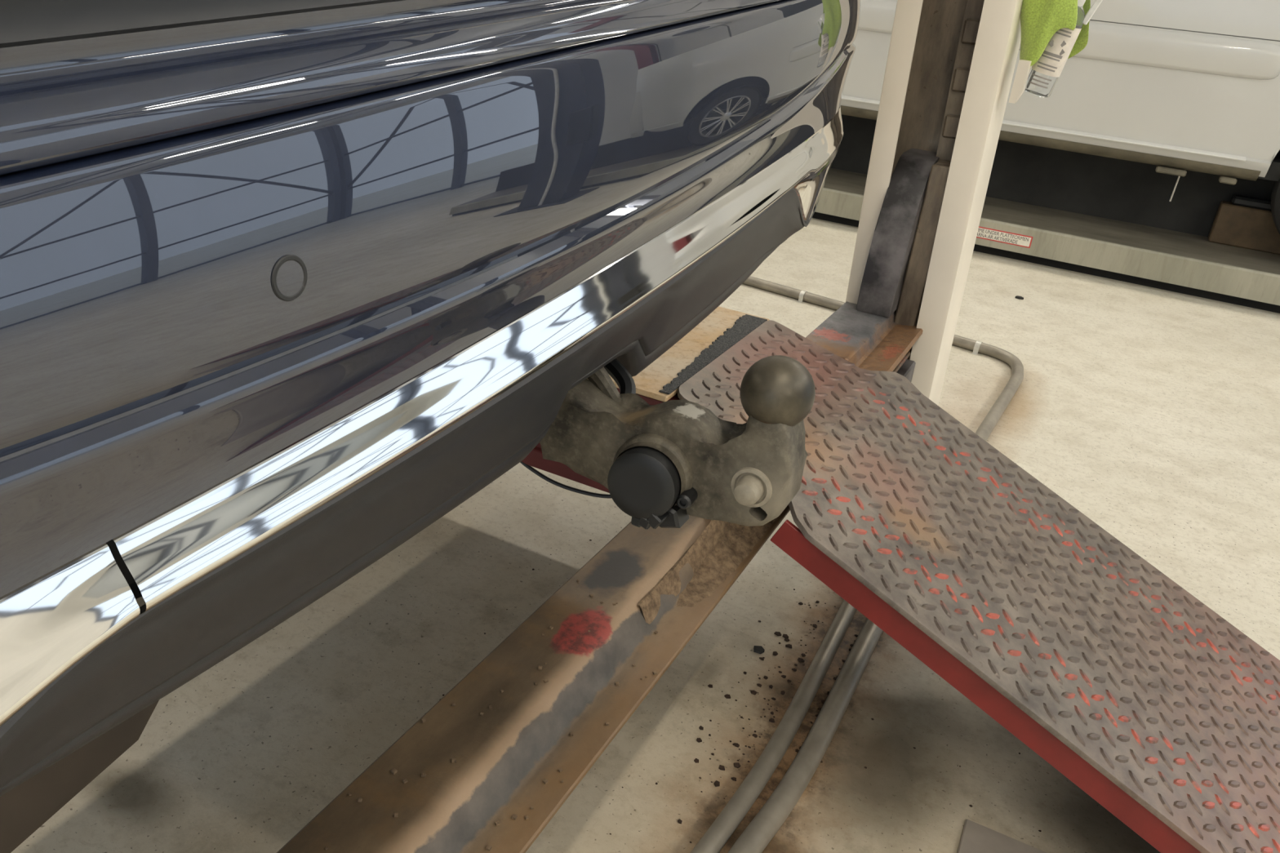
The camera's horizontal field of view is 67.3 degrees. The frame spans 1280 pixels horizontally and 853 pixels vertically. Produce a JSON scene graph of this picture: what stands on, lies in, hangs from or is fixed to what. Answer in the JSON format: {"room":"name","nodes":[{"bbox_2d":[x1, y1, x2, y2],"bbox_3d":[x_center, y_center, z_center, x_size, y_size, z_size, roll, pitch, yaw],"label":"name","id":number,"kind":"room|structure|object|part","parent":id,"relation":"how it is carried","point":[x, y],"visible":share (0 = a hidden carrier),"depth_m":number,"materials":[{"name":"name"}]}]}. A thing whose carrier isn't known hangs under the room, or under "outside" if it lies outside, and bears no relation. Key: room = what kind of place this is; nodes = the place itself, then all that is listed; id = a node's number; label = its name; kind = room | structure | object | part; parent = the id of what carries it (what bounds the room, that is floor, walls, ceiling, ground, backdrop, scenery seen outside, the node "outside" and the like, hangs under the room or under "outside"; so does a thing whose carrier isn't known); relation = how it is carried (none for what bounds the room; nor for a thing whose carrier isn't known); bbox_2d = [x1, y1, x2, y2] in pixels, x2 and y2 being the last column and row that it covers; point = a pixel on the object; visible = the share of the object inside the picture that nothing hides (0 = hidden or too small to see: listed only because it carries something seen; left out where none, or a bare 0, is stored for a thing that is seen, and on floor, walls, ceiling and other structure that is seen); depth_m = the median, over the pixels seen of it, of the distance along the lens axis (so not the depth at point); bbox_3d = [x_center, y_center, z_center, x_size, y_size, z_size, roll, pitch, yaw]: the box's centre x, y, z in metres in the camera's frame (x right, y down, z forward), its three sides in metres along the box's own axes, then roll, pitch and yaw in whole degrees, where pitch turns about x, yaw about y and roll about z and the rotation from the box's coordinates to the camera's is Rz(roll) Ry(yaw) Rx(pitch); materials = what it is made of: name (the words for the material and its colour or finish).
{"room":"auto repair garage","nodes":[
{"label":"auto repair garage","id":0,"kind":"room"},
{"bbox_2d":[11,217,1279,852],"bbox_3d":[5.244,0.783,2.313,40.000,0.120,40.000,17,28,22],"label":"floor","id":1,"kind":"structure","parent":0,"point":[1153,413],"depth_m":1.80,"materials":[{"name":"concrete"}]},
{"bbox_2d":[521,306,769,493],"bbox_3d":[-1.889,-0.676,2.655,4.700,0.207,0.510,17,28,22],"label":"wooden board","id":2,"kind":"object","parent":1,"relation":"on","point":[660,382],"visible":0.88,"depth_m":1.72,"materials":[{"name":"beige wood"}]},
{"bbox_2d":[0,0,860,852],"bbox_3d":[-1.111,-0.680,1.067,2.860,1.339,1.868,17,28,22],"label":"car","id":3,"kind":"object","parent":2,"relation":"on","point":[286,286],"visible":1,"depth_m":0.38,"materials":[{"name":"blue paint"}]},
{"bbox_3d":[-0.022,-0.029,0.732,0.044,0.036,0.018,17,28,22],"label":"release lever","id":4,"kind":"part","parent":3,"relation":"part of","materials":[{"name":"metal"}]},
{"bbox_3d":[-0.028,-0.043,0.766,0.023,0.038,0.082,-16,33,-37],"label":"bracket arm","id":5,"kind":"part","parent":3,"relation":"part of","materials":[{"name":"black plastic"}]},
{"bbox_2d":[607,445,681,518],"bbox_3d":[0.013,0.029,0.695,0.051,0.053,0.077,15,27,17],"label":"socket","id":6,"kind":"object","parent":3,"relation":"attached to","point":[644,482],"depth_m":0.66,"materials":[{"name":"black plastic"}]},
{"bbox_2d":[520,461,611,498],"bbox_3d":[-0.185,0.020,1.735,0.452,0.129,0.066,23,31,31],"label":"cable loop","id":7,"kind":"object","parent":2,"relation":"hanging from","point":[530,468],"visible":0.47,"depth_m":1.70,"materials":[{"name":"black rubber"}]},
{"bbox_3d":[-1.904,-0.769,2.624,4.645,0.010,0.490,17,28,22],"label":"deck plate","id":8,"kind":"part","parent":2,"relation":"part of","materials":[{"name":"beige wood"}]},
{"bbox_2d":[417,539,1041,843],"bbox_3d":[0.227,0.468,1.722,1.103,0.003,0.856,17,28,22],"label":"crumbs","id":9,"kind":"object","parent":1,"relation":"on","point":[736,765],"visible":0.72,"depth_m":1.70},
{"bbox_2d":[753,645,764,654],"bbox_3d":[0.225,0.422,1.814,0.020,0.006,0.017,4,26,-4],"label":"flake","id":10,"kind":"object","parent":1,"relation":"on","point":[757,649],"visible":1,"depth_m":1.81,"materials":[{"name":"black"}]},
{"bbox_2d":[690,600,856,852],"bbox_3d":[0.297,0.453,1.737,0.075,0.032,1.483,18,28,23],"label":"hose","id":11,"kind":"object","parent":1,"relation":"on","point":[723,827],"visible":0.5,"depth_m":1.56,"materials":[{"name":"metal"}]},
{"bbox_2d":[728,275,1023,852],"bbox_3d":[0.541,-0.116,2.949,1.658,0.039,3.775,1,26,-10],"label":"conduit","id":12,"kind":"object","parent":1,"relation":"on","point":[766,823],"visible":0.59,"depth_m":1.67,"materials":[{"name":"metal"}]},
{"bbox_2d":[845,0,1031,404],"bbox_3d":[0.762,-1.242,1.915,0.407,3.005,0.320,17,28,22],"label":"lift post","id":13,"kind":"object","parent":1,"relation":"on","point":[950,65],"visible":0.56,"depth_m":2.17,"materials":[{"name":"white metal"}]},
{"bbox_2d":[276,148,951,852],"bbox_3d":[-0.048,0.150,1.110,0.199,0.555,3.170,17,28,22],"label":"crossbeam","id":14,"kind":"object","parent":13,"relation":"attached to","point":[489,766],"visible":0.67,"depth_m":1.14,"materials":[{"name":"metal"}]},
{"bbox_3d":[0.685,-0.432,2.281,0.060,0.385,0.138,17,28,22],"label":"guide arm","id":15,"kind":"part","parent":14,"relation":"part of"},
{"bbox_2d":[1019,0,1090,66],"bbox_3d":[0.859,-0.896,2.004,0.181,0.276,0.117,17,28,22],"label":"cloth","id":16,"kind":"object","parent":13,"relation":"hanging from","point":[1040,20],"visible":0.79,"depth_m":1.99,"materials":[{"name":"green fabric"}]},
{"bbox_2d":[677,320,1279,852],"bbox_3d":[0.682,0.322,1.573,1.323,0.564,0.670,17,28,22],"label":"ramp","id":17,"kind":"object","parent":1,"relation":"on","point":[1161,710],"visible":0.9,"depth_m":1.47,"materials":[{"name":"metal"}]},
{"bbox_2d":[957,819,1046,852],"bbox_3d":[0.571,0.692,1.332,0.280,0.008,0.255,17,28,22],"label":"floor plate","id":18,"kind":"object","parent":1,"relation":"on","point":[975,837],"visible":1,"depth_m":1.45,"materials":[{"name":"grey metal"}]},
{"bbox_2d":[1014,295,1023,299],"bbox_3d":[1.624,-0.551,4.114,0.034,0.008,0.024,17,28,22],"label":"dead leaf","id":19,"kind":"object","parent":1,"relation":"on","point":[1019,297],"visible":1,"depth_m":4.11,"materials":[{"name":"black plant"}]},
{"bbox_2d":[812,114,1279,313],"bbox_3d":[1.829,-1.545,5.618,8.200,0.515,2.053,17,28,22],"label":"platform","id":20,"kind":"object","parent":1,"relation":"on","point":[1115,219],"visible":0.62,"depth_m":4.80,"materials":[{"name":"black metal"}]},
{"bbox_3d":[1.490,-1.132,5.117,8.200,0.148,0.530,17,28,22],"label":"frame","id":21,"kind":"part","parent":20,"relation":"part of","materials":[{"name":"grey metal"}]},
{"bbox_3d":[1.355,-1.056,4.852,8.200,0.128,0.020,17,28,22],"label":"rail","id":22,"kind":"part","parent":20,"relation":"part of","materials":[{"name":"grey metal"}]},
{"bbox_3d":[1.500,-1.211,5.084,8.200,0.021,0.600,17,28,22],"label":"deck plate","id":23,"kind":"part","parent":20,"relation":"part of","materials":[{"name":"metal"}]},
{"bbox_2d":[840,0,1279,234],"bbox_3d":[2.223,-2.213,5.147,4.880,1.827,1.717,17,28,22],"label":"van","id":24,"kind":"object","parent":20,"relation":"on","point":[1177,86],"visible":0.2,"depth_m":4.36,"materials":[{"name":"paint"}]},
{"bbox_3d":[1.740,-1.508,4.736,2.220,0.017,0.033,17,28,22],"label":"sill trim","id":25,"kind":"part","parent":24,"relation":"part of","materials":[{"name":"white metal"}]},
{"bbox_3d":[1.390,-1.976,4.686,3.078,0.154,0.039,17,28,22],"label":"door moulding","id":26,"kind":"part","parent":24,"relation":"part of","materials":[{"name":"white paint"}]},
{"bbox_3d":[2.560,-1.153,4.589,0.009,0.161,0.018,7,26,2],"label":"hanging rod","id":27,"kind":"part","parent":24,"relation":"part of","materials":[{"name":"metal"}]},
{"bbox_2d":[1208,194,1279,254],"bbox_3d":[3.145,-0.923,4.564,0.740,0.229,0.100,17,28,22],"label":"cardboard box","id":28,"kind":"object","parent":20,"relation":"on","point":[1246,222],"visible":1,"depth_m":4.62,"materials":[{"name":"brown cardboard"}]},
{"bbox_2d":[1024,0,1102,97],"bbox_3d":[0.884,-0.809,2.018,0.064,0.228,0.109,-15,33,-37],"label":"spray bottle","id":29,"kind":"object","parent":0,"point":[1043,75],"visible":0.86,"depth_m":2.02,"materials":[{"name":"plastic"}]}
]}

